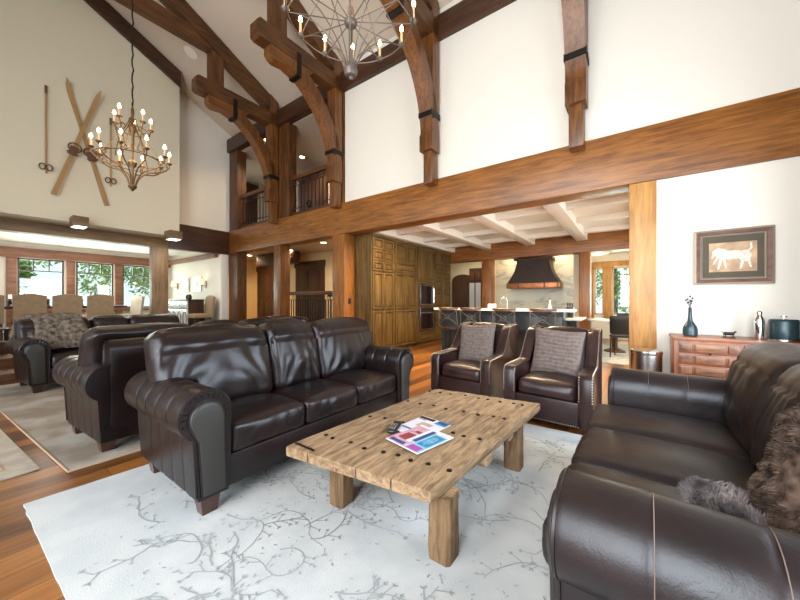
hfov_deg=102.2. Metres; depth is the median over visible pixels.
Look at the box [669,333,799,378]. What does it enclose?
chest
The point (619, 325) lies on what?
chair
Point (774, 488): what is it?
cushion
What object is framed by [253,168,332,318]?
wall
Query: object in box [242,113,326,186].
ceiling
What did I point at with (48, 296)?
candle holder
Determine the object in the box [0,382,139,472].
area rug
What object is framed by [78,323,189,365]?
cushion
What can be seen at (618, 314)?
chair
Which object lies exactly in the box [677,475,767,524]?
cushion
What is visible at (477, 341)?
knit pillow
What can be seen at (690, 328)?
vase
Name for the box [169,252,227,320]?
wall
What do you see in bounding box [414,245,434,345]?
pantry cabinet
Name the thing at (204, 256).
trim
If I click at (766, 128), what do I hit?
beam
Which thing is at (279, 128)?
post
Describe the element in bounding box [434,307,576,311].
island countertop
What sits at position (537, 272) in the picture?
range hood
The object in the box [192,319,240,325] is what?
cushion
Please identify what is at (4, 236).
ceiling
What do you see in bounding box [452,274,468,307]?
arched door
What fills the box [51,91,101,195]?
ski
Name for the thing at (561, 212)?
beam
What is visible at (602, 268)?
window
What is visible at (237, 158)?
post
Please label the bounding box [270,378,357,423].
seat cushion
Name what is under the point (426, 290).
wall oven
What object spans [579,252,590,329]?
post
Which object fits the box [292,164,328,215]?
iron railing
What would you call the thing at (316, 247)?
ceiling
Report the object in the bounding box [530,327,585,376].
knit pillow
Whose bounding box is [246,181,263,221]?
wall
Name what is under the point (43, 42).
wall
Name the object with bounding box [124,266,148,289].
tree
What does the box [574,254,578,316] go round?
wall
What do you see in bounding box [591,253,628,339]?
wall
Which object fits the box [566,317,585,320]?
island countertop
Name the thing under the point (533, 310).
bar stool
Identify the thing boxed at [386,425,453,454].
magazine
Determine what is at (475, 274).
refrigerator
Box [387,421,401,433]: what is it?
remote control
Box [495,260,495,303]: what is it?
wall
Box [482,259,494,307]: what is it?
post
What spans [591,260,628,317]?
trim
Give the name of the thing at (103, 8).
trim
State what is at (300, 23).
candle
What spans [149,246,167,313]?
post
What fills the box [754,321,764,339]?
cup
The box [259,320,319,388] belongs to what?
cushion
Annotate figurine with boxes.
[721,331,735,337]
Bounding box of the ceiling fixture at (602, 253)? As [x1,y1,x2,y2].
[591,252,608,255]
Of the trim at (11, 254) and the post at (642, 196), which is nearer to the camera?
the post at (642, 196)
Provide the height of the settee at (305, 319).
0.840 m
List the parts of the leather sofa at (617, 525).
arm, arm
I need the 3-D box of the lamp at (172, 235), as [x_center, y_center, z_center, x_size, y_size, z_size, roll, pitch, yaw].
[-5.652,-1.616,8.057,0.360,0.208,0.280,0,0,36]
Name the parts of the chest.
drawer, drawer, drawer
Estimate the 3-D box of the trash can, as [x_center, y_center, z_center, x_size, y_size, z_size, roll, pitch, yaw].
[2.838,0.877,3.723,0.302,0.645,0.302,0,0,36]
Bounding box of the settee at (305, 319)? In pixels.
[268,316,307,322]
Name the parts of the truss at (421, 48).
wall post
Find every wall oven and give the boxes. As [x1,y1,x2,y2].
[420,284,433,305]
[420,307,434,330]
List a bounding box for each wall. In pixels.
[0,0,178,238]
[0,241,168,332]
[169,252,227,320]
[179,90,230,231]
[228,259,252,319]
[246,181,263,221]
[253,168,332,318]
[345,0,799,372]
[450,261,481,306]
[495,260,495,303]
[496,255,573,308]
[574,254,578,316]
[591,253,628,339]
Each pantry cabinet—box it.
[355,233,394,346]
[394,239,417,347]
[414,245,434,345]
[432,249,450,341]
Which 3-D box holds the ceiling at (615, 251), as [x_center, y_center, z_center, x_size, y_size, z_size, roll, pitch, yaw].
[7.266,-1.505,8.100,4.780,0.090,2.950,0,0,36]
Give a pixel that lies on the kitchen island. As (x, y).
(522, 318)
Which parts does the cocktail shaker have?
lid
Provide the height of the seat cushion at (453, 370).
0.220 m
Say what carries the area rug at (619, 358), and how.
on the floor at (26, 573)
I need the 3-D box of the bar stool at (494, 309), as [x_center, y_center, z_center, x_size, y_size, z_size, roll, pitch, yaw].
[1.956,0.669,5.921,0.436,1.065,0.462,0,0,38]
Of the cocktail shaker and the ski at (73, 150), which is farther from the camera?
the ski at (73, 150)
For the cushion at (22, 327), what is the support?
on the leather sofa at (34, 360)
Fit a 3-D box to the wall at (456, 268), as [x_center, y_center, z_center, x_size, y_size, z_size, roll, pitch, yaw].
[2.631,-0.250,12.030,2.900,2.900,0.150,0,0,36]
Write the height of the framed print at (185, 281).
0.480 m
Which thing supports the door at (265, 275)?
in the wall at (328, 255)
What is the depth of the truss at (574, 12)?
4.13 m
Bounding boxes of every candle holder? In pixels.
[7,295,12,305]
[46,295,50,305]
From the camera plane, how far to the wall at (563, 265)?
9.30 m
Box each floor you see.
[0,333,18,384]
[0,338,628,599]
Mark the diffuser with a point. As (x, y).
(73, 226)
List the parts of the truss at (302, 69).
hammer post, wall post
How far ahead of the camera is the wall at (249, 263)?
13.21 m
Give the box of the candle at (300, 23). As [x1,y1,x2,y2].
[299,22,301,32]
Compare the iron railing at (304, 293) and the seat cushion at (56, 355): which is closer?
the seat cushion at (56, 355)
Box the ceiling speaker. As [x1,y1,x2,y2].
[184,46,196,58]
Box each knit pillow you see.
[458,323,495,360]
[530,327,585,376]
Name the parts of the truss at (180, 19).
hammer post, wall post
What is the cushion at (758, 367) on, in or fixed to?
on the leather sofa at (617, 525)
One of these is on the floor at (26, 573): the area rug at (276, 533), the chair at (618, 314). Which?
the area rug at (276, 533)
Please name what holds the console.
on the floor at (7, 376)
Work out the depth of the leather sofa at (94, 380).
2.57 m
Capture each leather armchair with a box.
[431,321,517,397]
[503,325,601,434]
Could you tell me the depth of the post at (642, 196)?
3.96 m
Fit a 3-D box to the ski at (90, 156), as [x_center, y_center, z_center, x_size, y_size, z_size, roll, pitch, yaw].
[-6.646,-3.316,6.895,0.112,2.453,0.692,0,0,35]
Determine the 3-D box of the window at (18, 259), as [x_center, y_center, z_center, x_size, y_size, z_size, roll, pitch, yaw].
[-10.617,-0.485,9.561,0.060,1.470,0.930,0,0,36]
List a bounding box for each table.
[4,305,126,308]
[286,389,539,566]
[587,318,625,352]
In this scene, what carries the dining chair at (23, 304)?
on the floor at (7, 376)
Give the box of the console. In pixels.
[0,327,10,353]
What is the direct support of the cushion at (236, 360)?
on the leather sofa at (219, 405)
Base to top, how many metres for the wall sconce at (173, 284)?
0.290 m
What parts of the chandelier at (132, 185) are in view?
arm, arm, arm, arm, arm, arm, stem, chain, arm, arm, arm, arm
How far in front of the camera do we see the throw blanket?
4.57 m
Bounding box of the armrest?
[542,463,685,564]
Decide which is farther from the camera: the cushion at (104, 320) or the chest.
the cushion at (104, 320)
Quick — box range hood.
[506,256,562,288]
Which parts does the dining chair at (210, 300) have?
seat, backrest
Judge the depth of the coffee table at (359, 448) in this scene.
1.82 m
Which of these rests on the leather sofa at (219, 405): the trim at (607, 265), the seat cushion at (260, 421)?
the seat cushion at (260, 421)
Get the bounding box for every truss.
[114,0,278,223]
[250,0,342,208]
[379,0,439,186]
[561,0,588,152]
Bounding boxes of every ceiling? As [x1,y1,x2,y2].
[0,231,190,256]
[106,0,453,136]
[228,233,369,260]
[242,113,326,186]
[394,191,628,247]
[608,251,628,253]
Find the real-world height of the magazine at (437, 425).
0.007 m
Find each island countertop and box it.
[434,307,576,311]
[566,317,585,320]
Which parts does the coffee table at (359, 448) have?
leg, leg, leg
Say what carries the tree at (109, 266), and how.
on the lawn
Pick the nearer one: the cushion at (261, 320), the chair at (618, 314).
the cushion at (261, 320)
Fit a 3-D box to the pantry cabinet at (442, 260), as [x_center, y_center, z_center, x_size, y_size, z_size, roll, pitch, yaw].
[1.028,-0.128,9.751,0.670,2.655,0.980,0,0,36]
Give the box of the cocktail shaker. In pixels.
[754,311,764,339]
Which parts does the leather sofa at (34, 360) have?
arm, leg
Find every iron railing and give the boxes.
[240,187,266,227]
[290,291,332,321]
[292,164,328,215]
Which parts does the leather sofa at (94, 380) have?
leg, arm, leg, frame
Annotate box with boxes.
[488,304,496,307]
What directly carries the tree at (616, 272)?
on the lawn
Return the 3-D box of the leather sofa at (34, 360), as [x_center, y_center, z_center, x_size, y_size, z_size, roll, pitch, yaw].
[-4.548,0.710,5.127,0.902,0.958,2.107,0,0,32]
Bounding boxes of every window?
[17,258,63,294]
[76,262,112,295]
[122,265,148,307]
[594,267,603,314]
[612,266,628,314]
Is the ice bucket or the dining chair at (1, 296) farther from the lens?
the dining chair at (1, 296)
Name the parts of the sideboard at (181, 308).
drawer, hutch door, drawer, hutch door, drawer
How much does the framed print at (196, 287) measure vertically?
0.480 m
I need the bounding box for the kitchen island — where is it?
[434,307,585,357]
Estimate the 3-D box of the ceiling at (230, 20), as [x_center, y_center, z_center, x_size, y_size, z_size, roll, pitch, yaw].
[-3.102,-6.160,3.258,11.950,2.360,8.820,0,0,36]
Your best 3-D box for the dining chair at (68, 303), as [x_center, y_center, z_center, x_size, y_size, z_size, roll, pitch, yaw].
[-8.137,0.373,7.862,0.590,1.056,0.500,0,0,36]
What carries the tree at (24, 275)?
on the lawn
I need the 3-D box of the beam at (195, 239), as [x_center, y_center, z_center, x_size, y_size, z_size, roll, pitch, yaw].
[-5.801,-1.750,9.347,0.220,0.700,1.570,0,0,36]
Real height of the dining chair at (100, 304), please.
1.056 m
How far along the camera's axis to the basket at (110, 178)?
7.20 m
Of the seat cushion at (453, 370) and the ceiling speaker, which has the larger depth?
the ceiling speaker
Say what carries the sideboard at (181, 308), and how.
on the floor at (7, 376)
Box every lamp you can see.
[69,215,88,228]
[164,230,182,240]
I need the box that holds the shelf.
[0,327,10,330]
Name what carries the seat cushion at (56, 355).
on the leather sofa at (34, 360)
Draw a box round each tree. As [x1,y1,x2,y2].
[20,259,36,293]
[20,260,110,294]
[78,265,148,297]
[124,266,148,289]
[596,268,628,313]
[614,270,628,312]
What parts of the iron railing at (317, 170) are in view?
handrail, rail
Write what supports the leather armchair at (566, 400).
on the floor at (26, 573)
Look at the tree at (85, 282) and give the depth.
15.22 m
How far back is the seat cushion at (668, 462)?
1.45 m
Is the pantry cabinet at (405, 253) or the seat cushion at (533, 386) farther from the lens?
the pantry cabinet at (405, 253)
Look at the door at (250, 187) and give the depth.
12.32 m
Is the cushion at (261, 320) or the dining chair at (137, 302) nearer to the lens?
the cushion at (261, 320)
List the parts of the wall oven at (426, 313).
control panel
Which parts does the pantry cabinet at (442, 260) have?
cabinet door, cabinet door, cabinet door, cabinet door, cabinet door, cabinet door, cabinet door, cornice, cabinet door, cabinet door, cabinet door, cabinet door, cabinet door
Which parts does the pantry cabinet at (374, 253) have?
cornice, cabinet door, cabinet door, cabinet door, cabinet door, cabinet door, cabinet door, cabinet door, cabinet door, cabinet door, cabinet door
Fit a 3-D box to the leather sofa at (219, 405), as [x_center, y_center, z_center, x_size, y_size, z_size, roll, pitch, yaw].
[-0.868,0.679,2.808,0.962,1.011,2.187,0,0,36]
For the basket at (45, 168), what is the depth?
6.40 m
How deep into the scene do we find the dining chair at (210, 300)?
9.57 m
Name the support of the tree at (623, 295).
on the lawn
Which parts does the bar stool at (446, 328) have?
rail, seat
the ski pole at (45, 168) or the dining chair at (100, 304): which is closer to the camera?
the ski pole at (45, 168)
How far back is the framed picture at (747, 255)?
3.49 m
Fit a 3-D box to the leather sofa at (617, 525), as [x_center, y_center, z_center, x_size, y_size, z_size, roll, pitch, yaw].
[1.367,0.705,1.387,1.090,0.961,2.104,0,0,37]
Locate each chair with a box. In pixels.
[0,295,3,340]
[11,294,46,323]
[52,294,82,315]
[83,294,113,318]
[113,295,144,317]
[187,295,215,324]
[609,316,628,356]
[617,313,628,315]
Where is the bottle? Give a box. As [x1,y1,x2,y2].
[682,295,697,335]
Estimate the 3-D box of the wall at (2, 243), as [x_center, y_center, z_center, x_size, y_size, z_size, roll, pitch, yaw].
[-11.150,-0.400,8.854,0.150,2.600,8.400,0,0,36]
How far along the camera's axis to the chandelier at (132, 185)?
4.27 m
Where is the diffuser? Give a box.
[72,225,86,228]
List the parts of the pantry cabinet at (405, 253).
cabinet door, cabinet door, cabinet door, cornice, cabinet door, cabinet door, cabinet door, cabinet door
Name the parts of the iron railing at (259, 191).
handrail, rail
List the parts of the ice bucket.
lid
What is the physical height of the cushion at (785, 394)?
0.558 m
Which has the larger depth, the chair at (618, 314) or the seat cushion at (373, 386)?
the chair at (618, 314)
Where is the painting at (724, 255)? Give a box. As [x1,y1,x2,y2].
[709,240,756,271]
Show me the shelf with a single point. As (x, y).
(1, 328)
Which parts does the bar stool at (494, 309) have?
rail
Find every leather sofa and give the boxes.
[4,313,179,392]
[52,317,298,451]
[124,317,413,515]
[542,342,799,599]
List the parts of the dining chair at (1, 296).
leg, backrest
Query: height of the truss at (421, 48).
5.170 m
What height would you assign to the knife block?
0.282 m
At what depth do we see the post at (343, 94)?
7.04 m
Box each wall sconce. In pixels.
[171,281,177,288]
[198,279,205,287]
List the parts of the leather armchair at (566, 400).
nailhead trim, arm, nailhead trim, backrest, nailhead trim, arm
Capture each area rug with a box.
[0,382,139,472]
[0,429,39,480]
[23,423,582,599]
[602,345,628,364]
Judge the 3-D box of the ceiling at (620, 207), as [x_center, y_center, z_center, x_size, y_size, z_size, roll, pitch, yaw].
[4.103,-1.685,6.277,9.150,0.130,4.620,0,0,36]
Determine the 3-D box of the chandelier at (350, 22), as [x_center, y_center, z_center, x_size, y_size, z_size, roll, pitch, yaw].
[-0.411,-4.223,2.698,1.103,4.755,1.100,0,0,36]
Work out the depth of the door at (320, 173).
10.97 m
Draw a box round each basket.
[38,163,52,170]
[105,177,116,184]
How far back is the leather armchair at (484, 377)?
3.89 m
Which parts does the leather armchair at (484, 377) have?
arm, backrest, nailhead trim, arm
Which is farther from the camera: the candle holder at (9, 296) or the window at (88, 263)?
the window at (88, 263)
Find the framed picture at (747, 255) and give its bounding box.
[694,225,774,284]
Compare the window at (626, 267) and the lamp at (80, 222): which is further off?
the window at (626, 267)
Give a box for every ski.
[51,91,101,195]
[66,78,108,205]
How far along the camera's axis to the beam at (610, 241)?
8.34 m
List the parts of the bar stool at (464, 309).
rail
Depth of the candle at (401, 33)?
3.01 m
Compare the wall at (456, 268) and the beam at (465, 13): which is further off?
the wall at (456, 268)
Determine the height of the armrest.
0.244 m
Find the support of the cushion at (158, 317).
on the leather sofa at (34, 360)
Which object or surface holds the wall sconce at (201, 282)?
attached to the wall at (214, 271)
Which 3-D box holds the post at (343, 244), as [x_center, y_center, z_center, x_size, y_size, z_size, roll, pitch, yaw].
[-1.261,-0.125,7.224,0.380,2.650,0.320,0,0,36]
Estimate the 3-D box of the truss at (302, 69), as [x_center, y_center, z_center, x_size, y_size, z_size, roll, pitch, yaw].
[-3.763,-4.585,3.727,0.272,5.170,8.260,0,0,36]
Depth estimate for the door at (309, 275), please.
11.07 m
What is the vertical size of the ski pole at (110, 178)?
1.520 m
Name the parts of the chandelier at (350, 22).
stem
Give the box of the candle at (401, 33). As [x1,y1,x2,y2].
[400,31,402,41]
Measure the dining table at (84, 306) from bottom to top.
0.760 m
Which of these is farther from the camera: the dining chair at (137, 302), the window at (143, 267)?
the window at (143, 267)
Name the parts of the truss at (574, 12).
wall post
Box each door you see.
[246,182,258,224]
[256,266,273,317]
[294,260,325,321]
[298,171,327,210]
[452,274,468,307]
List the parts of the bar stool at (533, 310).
rail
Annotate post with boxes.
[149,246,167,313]
[229,149,245,230]
[229,252,246,321]
[274,245,289,315]
[277,126,280,218]
[281,122,296,217]
[333,234,354,317]
[341,93,344,202]
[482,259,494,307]
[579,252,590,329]
[629,180,656,368]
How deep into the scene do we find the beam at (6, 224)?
7.24 m
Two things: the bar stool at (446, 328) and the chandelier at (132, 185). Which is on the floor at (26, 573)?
the bar stool at (446, 328)
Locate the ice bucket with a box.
[768,316,799,341]
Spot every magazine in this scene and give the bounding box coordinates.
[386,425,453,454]
[397,416,450,431]
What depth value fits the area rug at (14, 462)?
2.39 m
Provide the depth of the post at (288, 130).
8.28 m
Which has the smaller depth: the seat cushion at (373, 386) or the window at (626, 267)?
the seat cushion at (373, 386)
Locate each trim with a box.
[0,246,169,332]
[84,0,180,86]
[168,254,217,264]
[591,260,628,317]
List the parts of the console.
post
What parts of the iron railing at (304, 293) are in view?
handrail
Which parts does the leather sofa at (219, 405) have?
leg, arm, leg, arm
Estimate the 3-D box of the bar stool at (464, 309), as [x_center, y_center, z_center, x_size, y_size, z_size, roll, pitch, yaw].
[1.433,0.669,6.302,0.436,1.065,0.462,0,0,34]
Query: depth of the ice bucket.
3.06 m
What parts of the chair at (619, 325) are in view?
leg, seat, backrest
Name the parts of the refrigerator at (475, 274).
glass door, door, glass door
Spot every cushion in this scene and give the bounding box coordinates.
[14,316,91,351]
[50,349,78,368]
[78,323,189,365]
[90,315,128,327]
[127,313,179,323]
[143,323,272,399]
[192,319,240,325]
[231,392,304,451]
[239,317,298,325]
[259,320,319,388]
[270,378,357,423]
[307,317,372,378]
[326,369,395,403]
[442,359,480,382]
[518,371,577,401]
[571,427,756,491]
[586,404,750,459]
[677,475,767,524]
[721,342,799,454]
[746,405,799,533]
[750,364,799,465]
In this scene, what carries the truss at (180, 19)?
attached to the ceiling at (230, 20)
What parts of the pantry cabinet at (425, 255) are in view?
cabinet door, cabinet door, cornice, cabinet door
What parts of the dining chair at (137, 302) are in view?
seat, backrest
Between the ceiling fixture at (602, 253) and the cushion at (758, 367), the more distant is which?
the ceiling fixture at (602, 253)
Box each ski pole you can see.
[38,85,52,172]
[105,118,116,185]
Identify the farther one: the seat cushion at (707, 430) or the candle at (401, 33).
the candle at (401, 33)
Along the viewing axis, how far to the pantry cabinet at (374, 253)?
7.20 m
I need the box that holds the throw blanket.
[9,312,88,348]
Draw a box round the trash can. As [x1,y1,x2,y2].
[630,348,662,371]
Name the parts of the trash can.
lid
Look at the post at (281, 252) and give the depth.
8.46 m
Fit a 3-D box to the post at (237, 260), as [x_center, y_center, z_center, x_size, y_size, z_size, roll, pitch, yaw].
[-4.973,-0.125,9.907,0.500,2.650,0.290,0,0,36]
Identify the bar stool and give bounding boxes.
[438,307,458,349]
[459,308,481,323]
[491,308,517,358]
[529,308,556,326]
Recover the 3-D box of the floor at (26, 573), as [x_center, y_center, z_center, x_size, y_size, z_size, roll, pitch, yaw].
[-1.469,1.275,6.819,18.800,0.150,17.100,0,0,36]
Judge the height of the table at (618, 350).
0.750 m
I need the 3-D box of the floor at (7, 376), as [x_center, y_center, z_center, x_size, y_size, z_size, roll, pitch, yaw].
[-8.375,1.050,6.804,7.050,0.300,8.350,0,0,36]
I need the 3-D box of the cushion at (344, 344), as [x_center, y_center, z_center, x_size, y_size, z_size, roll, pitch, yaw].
[-0.622,0.483,3.416,0.386,0.607,0.804,0,0,36]
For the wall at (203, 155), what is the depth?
9.32 m
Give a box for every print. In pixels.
[182,278,188,291]
[193,277,201,291]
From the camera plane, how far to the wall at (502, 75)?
4.00 m
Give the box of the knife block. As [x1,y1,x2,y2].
[566,303,573,317]
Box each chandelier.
[87,0,171,191]
[281,0,416,79]
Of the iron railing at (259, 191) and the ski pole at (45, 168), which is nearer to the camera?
the ski pole at (45, 168)
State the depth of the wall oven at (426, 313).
8.73 m
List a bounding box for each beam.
[0,217,168,247]
[168,224,228,254]
[227,0,516,152]
[229,88,799,252]
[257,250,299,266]
[370,194,628,252]
[450,229,628,263]

